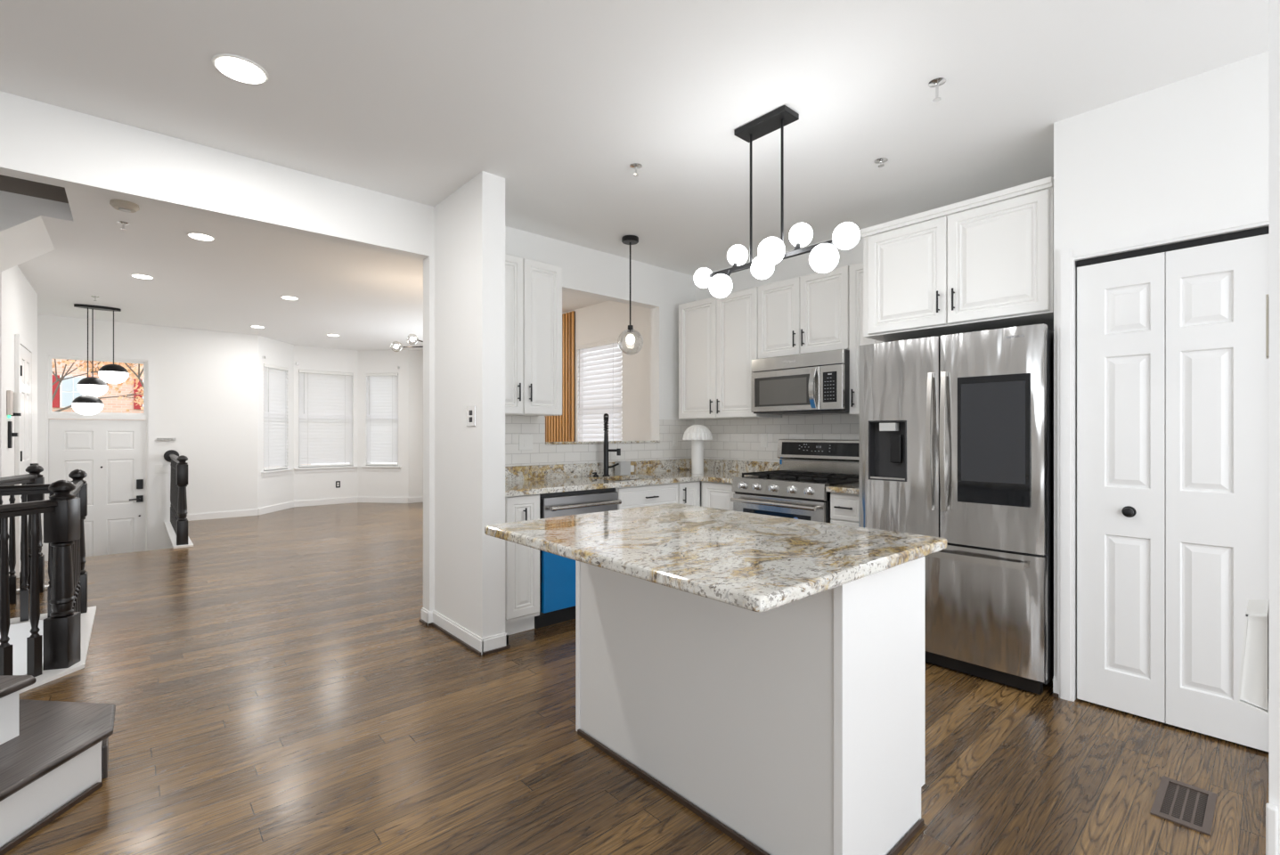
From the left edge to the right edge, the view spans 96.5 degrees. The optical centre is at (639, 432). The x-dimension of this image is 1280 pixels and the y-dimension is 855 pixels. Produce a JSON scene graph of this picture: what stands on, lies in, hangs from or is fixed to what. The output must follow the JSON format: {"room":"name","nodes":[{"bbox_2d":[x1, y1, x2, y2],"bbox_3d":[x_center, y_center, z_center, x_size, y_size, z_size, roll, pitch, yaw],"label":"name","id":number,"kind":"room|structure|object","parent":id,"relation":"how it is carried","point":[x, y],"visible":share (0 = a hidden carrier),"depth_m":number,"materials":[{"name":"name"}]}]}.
{"room":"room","nodes":[
{"label":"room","id":0,"kind":"room"},
{"bbox_2d":[0,265,37,575],"bbox_3d":[-7.040,0.150,5.078,2.250,3.270,3.750,0,0,-42],"label":"wall","id":1,"kind":"structure","parent":0,"point":[18,297],"depth_m":4.79,"materials":[{"name":"white paint"}]},
{"bbox_2d":[8,421,17,448],"bbox_3d":[-5.163,0.015,4.702,0.049,0.220,0.090,0,0,-42],"label":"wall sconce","id":2,"kind":"object","parent":1,"relation":"attached to","point":[11,434],"visible":1,"depth_m":4.66,"materials":[{"name":"black metal"}]},
{"bbox_2d":[6,390,21,418],"bbox_3d":[-5.147,-0.233,4.696,0.065,0.225,0.181,0,0,-42],"label":"light","id":3,"kind":"object","parent":1,"relation":"attached to","point":[12,398],"visible":1,"depth_m":4.70,"materials":[{"name":"beige plastic"}]},
{"bbox_2d":[14,334,32,578],"bbox_3d":[-5.919,0.200,5.534,0.027,2.110,1.600,0,0,-42],"label":"trim","id":4,"kind":"structure","parent":1,"relation":"attached to","point":[19,340],"depth_m":4.94,"materials":[{"name":"white paint"}]},
{"bbox_2d":[20,344,39,527],"bbox_3d":[-5.658,0.237,5.286,0.080,2.025,0.738,0,0,-42],"label":"door","id":5,"kind":"structure","parent":1,"relation":"in","point":[25,354],"depth_m":5.25,"materials":[{"name":"white paint"}]},
{"bbox_2d":[0,208,54,272],"bbox_3d":[-4.954,-0.895,3.783,1.440,1.181,0.960,0,0,-42],"label":"wall","id":6,"kind":"structure","parent":0,"point":[24,237],"depth_m":4.09,"materials":[{"name":"white paint"}]},
{"bbox_2d":[12,659,43,675],"bbox_3d":[-5.787,2.356,4.620,3.510,1.799,6.100,0,0,-42],"label":"wall","id":7,"kind":"structure","parent":0,"point":[18,669],"depth_m":3.81,"materials":[{"name":"white paint"}]},
{"bbox_2d":[0,622,43,664],"bbox_3d":[-4.915,1.395,3.115,2.809,0.279,0.008,0,0,-42],"label":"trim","id":8,"kind":"structure","parent":7,"relation":"attached to","point":[18,636],"depth_m":3.81,"materials":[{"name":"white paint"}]},
{"bbox_2d":[0,174,68,203],"bbox_3d":[-4.346,-2.525,2.455,2.780,1.840,1.990,0,0,-42],"label":"wall","id":9,"kind":"structure","parent":0,"point":[7,183],"depth_m":3.88,"materials":[{"name":"grey paint"}]},
{"bbox_2d":[37,314,257,549],"bbox_3d":[-7.516,0.260,7.258,4.440,3.490,0.140,0,0,-42],"label":"wall","id":10,"kind":"structure","parent":0,"point":[206,381],"depth_m":8.21,"materials":[{"name":"white paint"}]},
{"bbox_2d":[37,346,154,561],"bbox_3d":[-7.157,0.355,7.554,1.120,2.860,0.138,0,0,-42],"label":"trim","id":11,"kind":"structure","parent":10,"relation":"attached to","point":[44,354],"depth_m":7.49,"materials":[{"name":"white paint"}]},
{"bbox_2d":[48,418,146,556],"bbox_3d":[-7.133,0.800,7.534,0.930,1.950,0.110,0,0,-42],"label":"door","id":12,"kind":"structure","parent":10,"relation":"in","point":[111,452],"depth_m":7.61,"materials":[{"name":"white paint"}]},
{"bbox_2d":[48,356,146,415],"bbox_3d":[-7.156,-0.609,7.560,0.934,0.728,0.050,0,0,-42],"label":"window","id":13,"kind":"structure","parent":10,"relation":"in","point":[51,358],"depth_m":7.47,"materials":[{"name":"white paint"}]},
{"bbox_2d":[154,464,168,472],"bbox_3d":[-6.653,0.500,7.928,0.160,0.120,0.008,0,0,-42],"label":"light switch","id":14,"kind":"object","parent":10,"relation":"attached to","point":[158,468],"visible":1,"depth_m":7.93,"materials":[{"name":"white plastic"}]},
{"bbox_2d":[156,438,175,440],"bbox_3d":[-6.596,0.090,7.954,0.200,0.040,0.044,0,0,-42],"label":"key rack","id":15,"kind":"object","parent":10,"relation":"attached to","point":[158,439],"visible":1,"depth_m":7.94,"materials":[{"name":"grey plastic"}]},
{"bbox_2d":[163,521,193,548],"bbox_3d":[-5.781,1.245,7.130,0.170,0.020,2.359,0,0,-42],"label":"trim","id":16,"kind":"structure","parent":10,"relation":"attached to","point":[171,533],"depth_m":6.74,"materials":[{"name":"white paint"}]},
{"bbox_2d":[163,449,187,545],"bbox_3d":[-5.805,0.748,7.149,0.170,1.015,2.299,0,0,-42],"label":"stair railing","id":17,"kind":"object","parent":16,"relation":"on","point":[179,468],"visible":1,"depth_m":6.31,"materials":[{"name":"black wood"}]},
{"bbox_2d":[186,508,258,521],"bbox_3d":[-6.171,1.204,8.356,0.970,0.099,0.013,0,0,-42],"label":"baseboard","id":18,"kind":"structure","parent":10,"relation":"attached to","point":[245,512],"depth_m":8.38,"materials":[{"name":"white paint"}]},
{"bbox_2d":[257,334,293,508],"bbox_3d":[-5.898,-0.115,9.157,0.140,2.740,0.951,0,0,-2],"label":"wall","id":19,"kind":"structure","parent":0,"point":[273,490],"depth_m":9.09,"materials":[{"name":"white paint"}]},
{"bbox_2d":[257,501,293,515],"bbox_3d":[-5.821,1.204,9.159,0.013,0.099,0.951,0,0,-2],"label":"baseboard","id":20,"kind":"structure","parent":19,"relation":"attached to","point":[280,507],"depth_m":9.11,"materials":[{"name":"white paint"}]},
{"bbox_2d":[263,363,288,470],"bbox_3d":[-5.831,-0.244,9.149,0.063,1.653,0.639,0,0,-2],"label":"window blind","id":21,"kind":"object","parent":19,"relation":"attached to","point":[275,383],"visible":1,"depth_m":9.14,"materials":[{"name":"white plastic"}]},
{"bbox_2d":[260,465,293,477],"bbox_3d":[-5.855,-0.198,9.148,0.145,1.755,0.771,0,0,-2],"label":"window","id":22,"kind":"structure","parent":19,"relation":"in","point":[281,471],"depth_m":9.13,"materials":[{"name":"white paint"}]},
{"bbox_2d":[293,344,357,501],"bbox_3d":[-5.517,-0.115,10.020,1.000,2.740,0.140,0,0,-42],"label":"wall","id":23,"kind":"structure","parent":0,"point":[313,485],"depth_m":9.95,"materials":[{"name":"white paint"}]},
{"bbox_2d":[293,372,357,472],"bbox_3d":[-5.489,-0.198,9.988,0.980,1.755,0.145,0,0,-42],"label":"window","id":24,"kind":"structure","parent":23,"relation":"in","point":[327,468],"depth_m":9.90,"materials":[{"name":"white paint"}]},
{"bbox_2d":[298,369,352,466],"bbox_3d":[-5.473,-0.244,9.970,0.848,1.653,0.063,0,0,-42],"label":"window blind","id":25,"kind":"object","parent":24,"relation":"attached to","point":[325,398],"visible":1,"depth_m":9.97,"materials":[{"name":"white plastic"}]},
{"bbox_2d":[293,497,357,506],"bbox_3d":[-5.466,1.204,9.962,1.000,0.099,0.012,0,0,-42],"label":"baseboard","id":26,"kind":"structure","parent":23,"relation":"attached to","point":[338,501],"depth_m":9.95,"materials":[{"name":"white paint"}]},
{"bbox_2d":[0,90,694,611],"bbox_3d":[-2.126,-0.110,3.135,7.000,2.750,0.110,0,0,-42],"label":"wall","id":27,"kind":"structure","parent":0,"point":[40,142],"depth_m":3.24,"materials":[{"name":"white paint"}]},
{"bbox_2d":[9,605,96,693],"bbox_3d":[-3.763,1.245,2.879,1.415,0.020,1.933,0,0,-42],"label":"trim","id":28,"kind":"structure","parent":27,"relation":"attached to","point":[86,619],"depth_m":3.31,"materials":[{"name":"white paint"}]},
{"bbox_2d":[0,469,87,676],"bbox_3d":[-3.762,0.752,2.945,1.306,1.006,1.704,0,0,-42],"label":"stair railing","id":29,"kind":"object","parent":28,"relation":"on","point":[65,512],"visible":0.99,"depth_m":2.99,"materials":[{"name":"black wood"}]},
{"bbox_2d":[505,253,562,416],"bbox_3d":[-0.884,-0.649,3.926,0.643,1.052,0.360,0,0,-42],"label":"upper cabinet","id":30,"kind":"object","parent":27,"relation":"attached to","point":[533,289],"visible":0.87,"depth_m":3.87,"materials":[{"name":"white paint"}]},
{"bbox_2d":[505,415,694,466],"bbox_3d":[-0.357,0.060,4.632,2.367,0.363,0.008,0,0,-42],"label":"tile backsplash","id":31,"kind":"structure","parent":27,"relation":"attached to","point":[542,453],"depth_m":4.51,"materials":[{"name":"white tile"}]},
{"bbox_2d":[518,434,532,450],"bbox_3d":[-0.837,0.070,4.192,0.115,0.115,0.008,0,0,-42],"label":"wall outlet","id":32,"kind":"object","parent":31,"relation":"attached to","point":[525,441],"visible":1,"depth_m":4.18,"materials":[{"name":"white plastic"}]},
{"bbox_2d":[672,433,677,446],"bbox_3d":[0.324,0.065,5.227,0.070,0.115,0.008,0,0,-42],"label":"wall outlet","id":33,"kind":"object","parent":31,"relation":"attached to","point":[674,436],"visible":1,"depth_m":5.22,"materials":[{"name":"white plastic"}]},
{"bbox_2d":[545,440,660,444],"bbox_3d":[-0.317,0.079,4.756,1.194,0.020,0.158,0,0,-42],"label":"ledge","id":34,"kind":"object","parent":27,"relation":"attached to","point":[648,441],"visible":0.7,"depth_m":4.66,"materials":[{"name":"beige stone"}]},
{"bbox_2d":[357,350,408,497],"bbox_3d":[-4.604,-0.115,10.313,0.978,2.740,0.140,0,0,7],"label":"wall","id":35,"kind":"structure","parent":0,"point":[370,484],"depth_m":10.25,"materials":[{"name":"white paint"}]},
{"bbox_2d":[361,462,401,471],"bbox_3d":[-4.628,-0.198,10.273,0.738,1.755,0.145,0,0,7],"label":"window","id":36,"kind":"structure","parent":35,"relation":"in","point":[372,468],"depth_m":10.23,"materials":[{"name":"white paint"}]},
{"bbox_2d":[366,373,398,465],"bbox_3d":[-4.631,-0.244,10.250,0.606,1.653,0.063,0,0,7],"label":"window blind","id":37,"kind":"object","parent":35,"relation":"attached to","point":[382,388],"visible":1,"depth_m":10.25,"materials":[{"name":"white plastic"}]},
{"bbox_2d":[357,497,408,503],"bbox_3d":[-4.612,1.204,10.237,0.978,0.099,0.013,0,0,7],"label":"baseboard","id":38,"kind":"structure","parent":35,"relation":"attached to","point":[380,500],"depth_m":10.23,"materials":[{"name":"white paint"}]},
{"bbox_2d":[408,350,423,497],"bbox_3d":[-4.061,-0.115,10.340,0.300,2.740,0.140,0,0,-42],"label":"wall","id":39,"kind":"structure","parent":0,"point":[415,356],"depth_m":10.27,"materials":[{"name":"white paint"}]},
{"bbox_2d":[433,171,505,638],"bbox_3d":[-1.069,-0.115,3.541,0.143,2.740,0.690,0,0,-42],"label":"wall","id":40,"kind":"structure","parent":0,"point":[469,223],"depth_m":3.36,"materials":[{"name":"white paint"}]},
{"bbox_2d":[419,607,432,626],"bbox_3d":[-1.407,1.210,3.760,0.044,0.090,0.135,0,0,-42],"label":"baseboard","id":41,"kind":"structure","parent":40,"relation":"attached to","point":[427,616],"depth_m":3.73,"materials":[{"name":"white paint"}]},
{"bbox_2d":[432,610,510,656],"bbox_3d":[-1.061,1.210,3.532,0.193,0.090,0.715,0,0,-42],"label":"baseboard","id":42,"kind":"structure","parent":40,"relation":"attached to","point":[479,646],"depth_m":3.33,"materials":[{"name":"white paint"}]},
{"bbox_2d":[466,406,475,426],"bbox_3d":[-0.989,-0.097,3.336,0.008,0.118,0.115,0,0,-42],"label":"light switch","id":43,"kind":"object","parent":40,"relation":"attached to","point":[470,410],"visible":1,"depth_m":3.33,"materials":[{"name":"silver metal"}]},
{"bbox_2d":[0,0,1268,350],"bbox_3d":[-2.741,-1.545,3.826,7.000,0.120,12.800,0,0,-42],"label":"ceiling","id":44,"kind":"structure","parent":0,"point":[410,100],"depth_m":2.60,"materials":[{"name":"white paint"}]},
{"bbox_2d":[71,303,128,415],"bbox_3d":[-6.354,-0.845,6.728,0.486,1.279,0.306,0,0,-42],"label":"cluster","id":45,"kind":"object","parent":44,"relation":"hanging from","point":[92,387],"visible":1,"depth_m":6.66,"materials":[{"name":"white glass"}]},
{"bbox_2d":[116,220,130,229],"bbox_3d":[-3.650,-1.461,4.034,0.068,0.046,0.068,0,0,-42],"label":"sprinkler","id":46,"kind":"object","parent":44,"relation":"attached to","point":[123,224],"visible":1,"depth_m":4.03,"materials":[{"name":"silver metal"}]},
{"bbox_2d":[109,199,139,212],"bbox_3d":[-3.337,-1.461,3.697,0.144,0.046,0.144,0,0,-42],"label":"smoke detector","id":47,"kind":"object","parent":44,"relation":"attached to","point":[120,205],"visible":1,"depth_m":3.66,"materials":[{"name":"beige plastic"}]},
{"bbox_2d":[118,207,130,212],"bbox_3d":[-3.337,-1.442,3.697,0.060,0.008,0.060,0,0,-42],"label":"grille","id":48,"kind":"object","parent":47,"relation":"attached to","point":[125,209],"depth_m":3.68,"materials":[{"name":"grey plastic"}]},
{"bbox_2d":[130,273,154,278],"bbox_3d":[-4.712,-1.480,5.405,0.174,0.010,0.174,0,0,-42],"label":"recessed light","id":49,"kind":"object","parent":44,"relation":"in","point":[137,275],"visible":1,"depth_m":5.39,"materials":[{"name":"white plastic"}]},
{"bbox_2d":[186,232,215,240],"bbox_3d":[-3.311,-1.480,4.309,0.174,0.010,0.174,0,0,-42],"label":"recessed light","id":50,"kind":"object","parent":44,"relation":"in","point":[196,235],"visible":1,"depth_m":4.29,"materials":[{"name":"white plastic"}]},
{"bbox_2d":[211,53,269,84],"bbox_3d":[-1.629,-1.480,2.330,0.194,0.010,0.194,0,0,-42],"label":"recessed light","id":51,"kind":"object","parent":44,"relation":"in","point":[237,68],"visible":1,"depth_m":2.31,"materials":[{"name":"white plastic"}]},
{"bbox_2d":[280,295,298,300],"bbox_3d":[-3.841,-1.480,6.262,0.174,0.010,0.174,0,0,-42],"label":"recessed light","id":52,"kind":"object","parent":44,"relation":"in","point":[290,297],"visible":1,"depth_m":6.24,"materials":[{"name":"white plastic"}]},
{"bbox_2d":[390,334,423,351],"bbox_3d":[-1.949,-1.129,5.670,0.682,0.711,0.745,0,0,25],"label":"chandelier","id":53,"kind":"object","parent":44,"relation":"hanging from","point":[411,338],"visible":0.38,"depth_m":5.49,"materials":[{"name":"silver metal"}]},
{"bbox_2d":[617,235,643,355],"bbox_3d":[-0.073,-1.038,4.342,0.196,0.892,0.196,0,0,-42],"label":"glass pendant","id":54,"kind":"object","parent":44,"relation":"hanging from","point":[628,240],"visible":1,"depth_m":4.33,"materials":[{"name":"clear glass"}]},
{"bbox_2d":[629,163,642,176],"bbox_3d":[-0.022,-1.459,3.173,0.068,0.052,0.068,0,0,-42],"label":"sprinkler","id":55,"kind":"object","parent":44,"relation":"attached to","point":[636,166],"visible":1,"depth_m":3.17,"materials":[{"name":"silver metal"}]},
{"bbox_2d":[693,105,860,298],"bbox_3d":[0.585,-1.079,2.700,0.262,0.811,0.918,0,0,-42],"label":"globe chandelier","id":56,"kind":"object","parent":44,"relation":"hanging from","point":[824,256],"visible":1,"depth_m":2.65,"materials":[{"name":"white glass"}]},
{"bbox_2d":[874,157,888,167],"bbox_3d":[1.313,-1.469,3.111,0.068,0.032,0.068,0,0,-42],"label":"sprinkler","id":57,"kind":"object","parent":44,"relation":"attached to","point":[880,160],"visible":1,"depth_m":3.10,"materials":[{"name":"silver metal"}]},
{"bbox_2d":[928,77,945,102],"bbox_3d":[1.257,-1.446,2.416,0.068,0.076,0.068,0,0,-42],"label":"sprinkler","id":58,"kind":"object","parent":44,"relation":"attached to","point":[935,83],"visible":1,"depth_m":2.41,"materials":[{"name":"silver metal"}]},
{"bbox_2d":[3,502,1268,854],"bbox_3d":[-2.781,1.355,3.871,7.000,0.200,12.680,0,0,-42],"label":"floor","id":59,"kind":"structure","parent":0,"point":[275,681],"depth_m":2.31,"materials":[{"name":"brown wood"}]},
{"bbox_2d":[0,464,44,604],"bbox_3d":[-4.603,0.752,4.192,0.119,1.006,0.795,0,0,-28],"label":"stair railing","id":60,"kind":"object","parent":59,"relation":"on","point":[34,477],"visible":0.53,"depth_m":4.34,"materials":[{"name":"black wood"}]},
{"bbox_2d":[0,675,115,854],"bbox_3d":[-2.268,1.061,1.521,0.789,0.388,1.585,0,0,-3],"label":"staircase","id":61,"kind":"structure","parent":59,"relation":"on","point":[54,754],"depth_m":1.94,"materials":[{"name":"white paint"}]},
{"bbox_2d":[505,494,539,635],"bbox_3d":[-0.922,0.820,3.712,0.300,0.871,0.630,0,0,-42],"label":"base cabinet","id":62,"kind":"object","parent":59,"relation":"on","point":[522,563],"visible":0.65,"depth_m":3.52,"materials":[{"name":"white paint"}]},
{"bbox_2d":[535,488,621,628],"bbox_3d":[-0.558,0.821,4.001,0.620,0.868,0.644,0,0,-42],"label":"dishwasher","id":63,"kind":"object","parent":59,"relation":"on","point":[557,573],"visible":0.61,"depth_m":3.71,"materials":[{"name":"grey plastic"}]},
{"bbox_2d":[615,482,677,509],"bbox_3d":[-0.113,0.820,4.432,0.610,0.871,0.630,0,0,-42],"label":"base cabinet","id":64,"kind":"object","parent":59,"relation":"on","point":[638,496],"visible":0.16,"depth_m":4.20,"materials":[{"name":"white paint"}]},
{"bbox_2d":[505,458,779,497],"bbox_3d":[-0.035,0.404,4.270,2.367,0.322,0.977,0,0,-42],"label":"countertop","id":65,"kind":"structure","parent":64,"relation":"on","point":[519,480],"depth_m":4.45,"materials":[{"name":"beige stone"}]},
{"bbox_2d":[603,413,620,476],"bbox_3d":[-0.223,0.095,4.507,0.144,0.499,0.159,0,0,-3],"label":"spring faucet","id":66,"kind":"object","parent":65,"relation":"on","point":[607,450],"visible":1,"depth_m":4.54,"materials":[{"name":"black metal"}]},
{"bbox_2d":[614,461,634,475],"bbox_3d":[-0.125,0.290,4.712,0.155,0.110,0.070,0,0,-42],"label":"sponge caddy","id":67,"kind":"object","parent":65,"relation":"on","point":[624,468],"visible":1,"depth_m":4.67,"materials":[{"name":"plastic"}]},
{"bbox_2d":[683,424,712,473],"bbox_3d":[0.491,0.138,4.859,0.253,0.414,0.253,0,0,-42],"label":"table lamp","id":68,"kind":"object","parent":65,"relation":"on","point":[697,434],"visible":1,"depth_m":4.81,"materials":[{"name":"white ceramic"}]},
{"bbox_2d":[676,481,700,506],"bbox_3d":[0.208,0.820,4.719,0.248,0.871,0.630,0,0,-42],"label":"base cabinet","id":69,"kind":"object","parent":59,"relation":"on","point":[688,493],"visible":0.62,"depth_m":4.51,"materials":[{"name":"white paint"}]},
{"bbox_2d":[701,481,734,510],"bbox_3d":[0.826,0.820,4.633,0.599,0.871,0.378,0,0,-42],"label":"base cabinet","id":70,"kind":"object","parent":59,"relation":"on","point":[713,494],"visible":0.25,"depth_m":4.44,"materials":[{"name":"white paint"}]},
{"bbox_2d":[575,555,925,854],"bbox_3d":[0.349,0.818,2.143,0.598,0.874,1.217,0,0,-42],"label":"kitchen island","id":71,"kind":"object","parent":59,"relation":"on","point":[798,727],"visible":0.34,"depth_m":1.75,"materials":[{"name":"white paint"}]},
{"bbox_2d":[484,503,947,611],"bbox_3d":[0.213,0.362,2.003,1.020,0.035,1.263,0,0,-42],"label":"island countertop","id":72,"kind":"structure","parent":71,"relation":"on","point":[750,561],"depth_m":1.74,"materials":[{"name":"beige stone"}]},
{"bbox_2d":[730,439,859,522],"bbox_3d":[1.155,0.652,4.162,0.711,1.205,0.756,0,0,-42],"label":"gas range","id":73,"kind":"object","parent":59,"relation":"on","point":[797,490],"visible":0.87,"depth_m":4.12,"materials":[{"name":"grey metal"}]},
{"bbox_2d":[743,475,859,486],"bbox_3d":[1.185,0.342,4.189,0.535,0.017,0.756,0,0,-42],"label":"cooktop","id":74,"kind":"object","parent":73,"relation":"in","point":[849,480],"depth_m":3.99,"materials":[{"name":"black metal"}]},
{"bbox_2d":[830,492,859,527],"bbox_3d":[1.521,0.820,3.815,0.650,0.871,0.225,0,0,-42],"label":"base cabinet","id":75,"kind":"object","parent":59,"relation":"on","point":[844,508],"visible":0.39,"depth_m":3.62,"materials":[{"name":"white paint"}]},
{"bbox_2d":[825,482,859,494],"bbox_3d":[1.518,0.311,3.815,0.654,0.137,0.228,0,0,-42],"label":"countertop","id":76,"kind":"structure","parent":75,"relation":"on","point":[848,488],"depth_m":3.62,"materials":[{"name":"beige stone"}]},
{"bbox_2d":[859,323,1053,694],"bbox_3d":[1.863,0.371,3.261,0.858,1.768,0.912,0,0,-42],"label":"refrigerator","id":77,"kind":"object","parent":59,"relation":"on","point":[957,430],"visible":0.91,"depth_m":2.90,"materials":[{"name":"grey metal"}]},
{"bbox_2d":[1149,775,1217,836],"bbox_3d":[1.839,1.252,1.927,0.300,0.006,0.140,0,0,-42],"label":"floor vent","id":78,"kind":"object","parent":59,"relation":"in","point":[1184,804],"visible":1,"depth_m":1.92,"materials":[{"name":"brown metal"}]},
{"bbox_2d":[562,177,1053,506],"bbox_3d":[0.166,-0.115,5.929,0.140,2.740,12.070,0,0,-42],"label":"wall","id":79,"kind":"structure","parent":0,"point":[607,320],"depth_m":6.04,"materials":[{"name":"white paint"}]},
{"bbox_2d":[408,497,423,503],"bbox_3d":[-1.841,1.204,7.850,0.300,0.099,6.530,0,0,-42],"label":"baseboard","id":80,"kind":"structure","parent":79,"relation":"attached to","point":[411,500],"depth_m":10.26,"materials":[{"name":"white paint"}]},
{"bbox_2d":[544,310,575,441],"bbox_3d":[-1.065,-0.115,7.183,0.027,2.700,0.820,0,0,-42],"label":"panel","id":81,"kind":"object","parent":79,"relation":"attached to","point":[558,428],"visible":0.36,"depth_m":6.97,"materials":[{"name":"brown wood"}]},
{"bbox_2d":[577,337,621,440],"bbox_3d":[-0.472,-0.275,6.546,0.063,1.533,0.828,0,0,-42],"label":"window blind","id":82,"kind":"object","parent":79,"relation":"attached to","point":[595,401],"visible":0.64,"depth_m":6.55,"materials":[{"name":"white plastic"}]},
{"bbox_2d":[678,286,782,419],"bbox_3d":[0.740,-0.636,4.898,0.375,1.027,0.873,0,0,-42],"label":"upper cabinet","id":83,"kind":"object","parent":79,"relation":"attached to","point":[718,338],"visible":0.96,"depth_m":4.76,"materials":[{"name":"white paint"}]},
{"bbox_2d":[694,413,859,463],"bbox_3d":[1.188,0.090,4.670,0.008,0.470,1.990,0,0,-42],"label":"tile backsplash","id":84,"kind":"structure","parent":79,"relation":"attached to","point":[732,439],"depth_m":4.79,"materials":[{"name":"white tile"}]},
{"bbox_2d":[760,433,767,447],"bbox_3d":[1.046,0.065,4.817,0.008,0.115,0.070,0,0,-42],"label":"wall outlet","id":85,"kind":"object","parent":84,"relation":"attached to","point":[763,436],"visible":1,"depth_m":4.81,"materials":[{"name":"white plastic"}]},
{"bbox_2d":[758,265,849,358],"bbox_3d":[1.285,-0.860,4.286,0.375,0.580,0.762,0,0,-42],"label":"upper cabinet","id":86,"kind":"object","parent":79,"relation":"attached to","point":[810,313],"visible":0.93,"depth_m":4.15,"materials":[{"name":"white paint"}]},
{"bbox_2d":[750,349,849,414],"bbox_3d":[1.251,-0.357,4.242,0.477,0.414,0.758,0,0,-42],"label":"microwave oven","id":87,"kind":"object","parent":86,"relation":"attached to","point":[817,382],"visible":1,"depth_m":4.07,"materials":[{"name":"grey metal"}]},
{"bbox_2d":[849,261,884,415],"bbox_3d":[1.623,-0.636,3.907,0.375,1.027,0.250,0,0,-42],"label":"upper cabinet","id":88,"kind":"object","parent":79,"relation":"attached to","point":[857,338],"visible":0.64,"depth_m":3.86,"materials":[{"name":"white paint"}]},
{"bbox_2d":[860,176,1053,342],"bbox_3d":[1.915,-0.917,3.347,0.685,0.655,0.968,0,0,-42],"label":"upper cabinet","id":89,"kind":"object","parent":79,"relation":"attached to","point":[985,262],"visible":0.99,"depth_m":3.09,"materials":[{"name":"white paint"}]},
{"bbox_2d":[1053,50,1268,700],"bbox_3d":[2.663,-0.110,2.054,0.110,2.750,1.922,0,0,-42],"label":"wall","id":90,"kind":"structure","parent":0,"point":[1194,149],"depth_m":2.46,"materials":[{"name":"white paint"}]},
{"bbox_2d":[1052,676,1058,698],"bbox_3d":[1.981,1.210,2.719,0.025,0.090,0.022,0,0,-42],"label":"baseboard","id":91,"kind":"structure","parent":90,"relation":"attached to","point":[1055,680],"depth_m":2.72,"materials":[{"name":"white paint"}]},
{"bbox_2d":[1057,208,1268,701],"bbox_3d":[2.241,0.193,2.429,0.020,2.124,0.766,0,0,-42],"label":"trim","id":92,"kind":"structure","parent":90,"relation":"attached to","point":[1066,257],"depth_m":2.67,"materials":[{"name":"white paint"}]},
{"bbox_2d":[1076,226,1268,751],"bbox_3d":[2.255,0.225,2.439,0.065,2.060,0.634,0,0,-42],"label":"door","id":93,"kind":"structure","parent":90,"relation":"in","point":[1172,363],"depth_m":2.43,"materials":[{"name":"white paint"}]},
{"bbox_2d":[1268,0,1279,854],"bbox_3d":[1.171,-0.115,0.986,0.140,2.740,0.114,0,0,-42],"label":"wall","id":94,"kind":"structure","parent":0,"point":[1274,5],"depth_m":0.98,"materials":[{"name":"white paint"}]},
{"bbox_2d":[1237,599,1268,716],"bbox_3d":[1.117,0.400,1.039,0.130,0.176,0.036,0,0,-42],"label":"trash can","id":95,"kind":"object","parent":94,"relation":"attached to","point":[1253,681],"visible":0.87,"depth_m":1.00,"materials":[{"name":"white plastic"}]},
{"bbox_2d":[1265,293,1268,358],"bbox_3d":[1.124,-0.190,1.023,0.040,0.110,0.003,0,0,-42],"label":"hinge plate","id":96,"kind":"object","parent":94,"relation":"attached to","point":[1267,295],"visible":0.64,"depth_m":1.01,"materials":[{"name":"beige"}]},
{"bbox_2d":[1265,803,1277,854],"bbox_3d":[1.075,0.945,0.972,0.019,0.620,0.014,0,0,-42],"label":"trim","id":97,"kind":"structure","parent":94,"relation":"attached to","point":[1271,810],"depth_m":0.97,"materials":[{"name":"white paint"}]},
{"label":"outside","id":98,"kind":"structure","parent":0,"visible":0},
{"bbox_3d":[-14.987,2.355,20.567,45.000,0.200,29.350,0,0,-42],"label":"lawn","id":99,"kind":"structure","parent":98,"visible":0},
{"bbox_2d":[52,358,143,411],"bbox_3d":[-13.788,-0.447,12.326,3.291,5.403,6.125,0,0,26],"label":"autumn tree","id":100,"kind":"object","parent":99,"relation":"on","point":[139,400],"visible":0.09,"depth_m":13.55,"materials":[{"name":"brown plant"}]},
{"bbox_2d":[49,358,310,467],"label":"window","id":101,"kind":"structure","parent":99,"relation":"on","point":[68,391],"depth_m":17.20,"materials":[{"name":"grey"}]},
{"bbox_2d":[52,375,59,407],"bbox_3d":[-17.197,-1.220,16.787,0.190,0.950,0.049,0,0,-42],"label":"shutter","id":102,"kind":"object","parent":101,"relation":"hanging from","point":[56,400],"depth_m":16.78,"materials":[{"name":"red"}]},
{"bbox_2d":[133,378,141,409],"bbox_3d":[-15.832,-1.220,18.005,0.190,0.950,0.049,0,0,-42],"label":"shutter","id":103,"kind":"object","parent":101,"relation":"hanging from","point":[135,407],"depth_m":17.97,"materials":[{"name":"orange"}]},
{"bbox_2d":[124,363,275,387],"bbox_3d":[-10.493,-0.487,13.140,3.061,5.484,4.396,0,0,33],"label":"autumn tree","id":104,"kind":"object","parent":99,"relation":"on","point":[138,376],"visible":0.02,"depth_m":12.77,"materials":[{"name":"brown plant"}]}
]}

